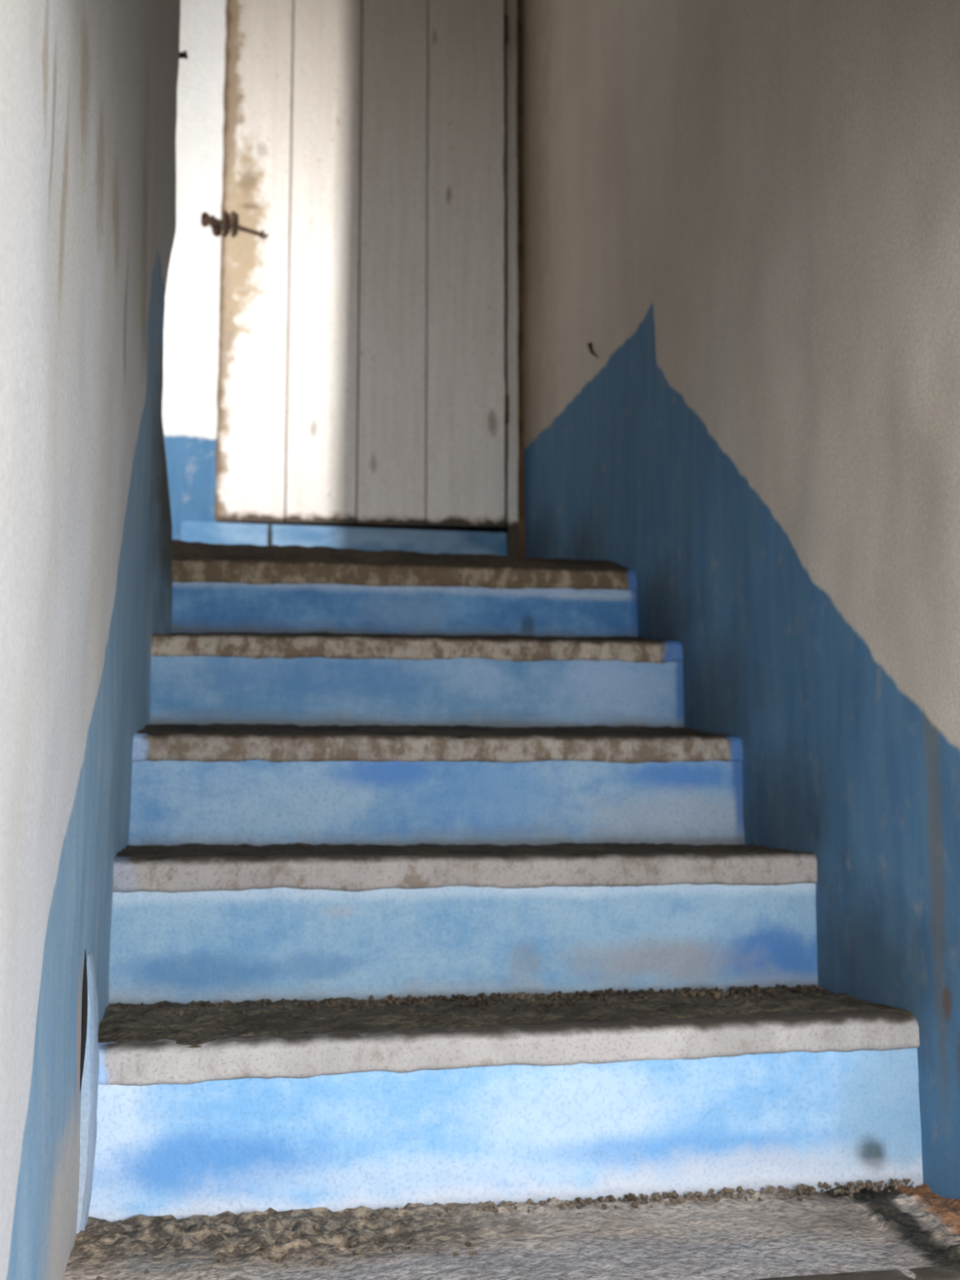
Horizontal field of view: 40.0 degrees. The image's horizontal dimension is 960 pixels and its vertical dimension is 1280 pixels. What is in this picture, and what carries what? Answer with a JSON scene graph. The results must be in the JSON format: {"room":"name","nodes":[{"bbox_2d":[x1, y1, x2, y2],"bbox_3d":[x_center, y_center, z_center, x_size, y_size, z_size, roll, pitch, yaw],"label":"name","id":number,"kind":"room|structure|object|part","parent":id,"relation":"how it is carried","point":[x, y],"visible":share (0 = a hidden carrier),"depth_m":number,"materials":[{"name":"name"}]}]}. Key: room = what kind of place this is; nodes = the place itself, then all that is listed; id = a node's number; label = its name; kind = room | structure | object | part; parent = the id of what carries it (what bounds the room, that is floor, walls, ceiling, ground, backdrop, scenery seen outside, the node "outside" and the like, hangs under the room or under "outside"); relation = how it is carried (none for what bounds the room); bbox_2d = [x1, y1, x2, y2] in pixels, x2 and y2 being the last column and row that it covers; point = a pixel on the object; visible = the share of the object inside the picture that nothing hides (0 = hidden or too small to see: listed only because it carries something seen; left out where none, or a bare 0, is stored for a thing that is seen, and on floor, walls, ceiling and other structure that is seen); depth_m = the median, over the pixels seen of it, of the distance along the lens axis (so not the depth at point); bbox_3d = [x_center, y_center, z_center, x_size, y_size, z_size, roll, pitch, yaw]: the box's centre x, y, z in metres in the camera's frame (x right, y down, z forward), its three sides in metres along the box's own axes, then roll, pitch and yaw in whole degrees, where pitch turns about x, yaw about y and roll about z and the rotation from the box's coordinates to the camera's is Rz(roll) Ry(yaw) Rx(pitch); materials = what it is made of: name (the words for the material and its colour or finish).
{"room":"stairwell","nodes":[
{"label":"stairwell","id":0,"kind":"room"},
{"bbox_2d":[0,0,180,1279],"bbox_3d":[-0.298,-0.698,0.652,0.161,2.770,3.634,1,-6,-11],"label":"wall","id":1,"kind":"structure","parent":0,"point":[88,88],"depth_m":1.13,"materials":[{"name":"paint"}]},
{"bbox_2d":[80,949,87,1090],"bbox_3d":[-0.390,0.374,1.291,0.009,0.170,0.021,1,-6,-11],"label":"crack","id":2,"kind":"object","parent":1,"relation":"attached to","point":[84,1004],"visible":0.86,"depth_m":1.29,"materials":[{"name":"black"}]},
{"bbox_2d":[76,953,98,1233],"bbox_3d":[-0.401,0.453,1.318,0.036,0.272,0.063,1,-6,-11],"label":"plaster lip","id":3,"kind":"object","parent":1,"relation":"attached to","point":[89,1098],"visible":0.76,"depth_m":1.30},
{"bbox_2d":[179,50,187,58],"bbox_3d":[-0.572,-1.101,2.482,0.044,0.018,0.017,1,-6,-11],"label":"peg","id":4,"kind":"object","parent":1,"relation":"attached to","point":[182,55],"visible":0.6,"depth_m":2.48,"materials":[{"name":"metal"}]},
{"bbox_2d":[161,0,504,539],"bbox_3d":[-1.228,-1.067,3.558,2.750,2.300,0.144,1,-6,-11],"label":"wall","id":5,"kind":"structure","parent":0,"point":[192,295],"depth_m":3.56,"materials":[{"name":"paint"}]},
{"bbox_2d":[200,212,220,236],"bbox_3d":[-0.729,-1.125,3.570,0.054,0.057,0.073,1,-6,-11],"label":"bolt staple","id":6,"kind":"object","parent":5,"relation":"attached to","point":[206,220],"visible":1,"depth_m":3.56,"materials":[{"name":"metal"}]},
{"bbox_2d":[180,520,506,555],"bbox_3d":[-0.343,-0.165,3.602,0.923,0.257,0.165,1,-6,-11],"label":"sill","id":7,"kind":"structure","parent":5,"relation":"attached to","point":[424,541],"depth_m":3.53,"materials":[{"name":"paint"}]},
{"bbox_2d":[214,0,524,556],"bbox_3d":[-0.300,-1.124,3.632,0.858,2.090,0.089,1,-6,-9],"label":"door","id":8,"kind":"structure","parent":5,"relation":"in","point":[456,401],"depth_m":3.60,"materials":[{"name":"paint"}]},
{"bbox_3d":[0.085,-1.116,3.711,0.031,2.090,0.058,1,-6,-11],"label":"frame post","id":9,"kind":"part","parent":8,"relation":"part of","materials":[{"name":"paint"}]},
{"bbox_2d":[242,30,499,532],"bbox_3d":[-0.394,-1.097,4.202,0.885,1.900,0.800,1,-6,-11],"label":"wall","id":10,"kind":"structure","parent":0,"point":[432,528],"depth_m":4.51,"materials":[{"name":"paint"}]},
{"bbox_2d":[521,0,959,1199],"bbox_3d":[0.438,-0.726,2.456,0.189,3.220,2.760,1,-6,-11],"label":"wall","id":11,"kind":"structure","parent":0,"point":[748,211],"depth_m":1.90,"materials":[{"name":"paint"}]},
{"bbox_2d":[586,342,598,358],"bbox_3d":[0.255,-0.631,2.901,0.042,0.045,0.012,2,-7,-19],"label":"nail","id":12,"kind":"object","parent":11,"relation":"attached to","point":[589,344],"visible":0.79,"depth_m":2.90,"materials":[{"name":"metal"}]},
{"bbox_3d":[1.113,0.673,0.131,2.537,0.090,2.390,1,-6,-11],"label":"floor","id":13,"kind":"structure","parent":0,"visible":0},
{"bbox_2d":[62,539,959,1279],"bbox_3d":[-0.113,0.321,2.315,0.939,1.093,2.367,1,-6,-11],"label":"staircase","id":14,"kind":"structure","parent":13,"relation":"on","point":[359,775],"depth_m":1.64,"materials":[{"name":"paint"}]},
{"bbox_2d":[113,984,835,1028],"bbox_3d":[0.015,0.443,1.610,0.906,0.011,0.173,1,-6,-11],"label":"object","id":15,"kind":"object","parent":14,"relation":"on","point":[584,994],"visible":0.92,"depth_m":1.65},
{"bbox_2d":[97,1177,914,1279],"bbox_3d":[0.057,0.589,1.334,0.896,0.010,0.160,1,-6,-11],"label":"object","id":16,"kind":"object","parent":14,"relation":"on","point":[800,1188],"visible":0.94,"depth_m":1.41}
]}

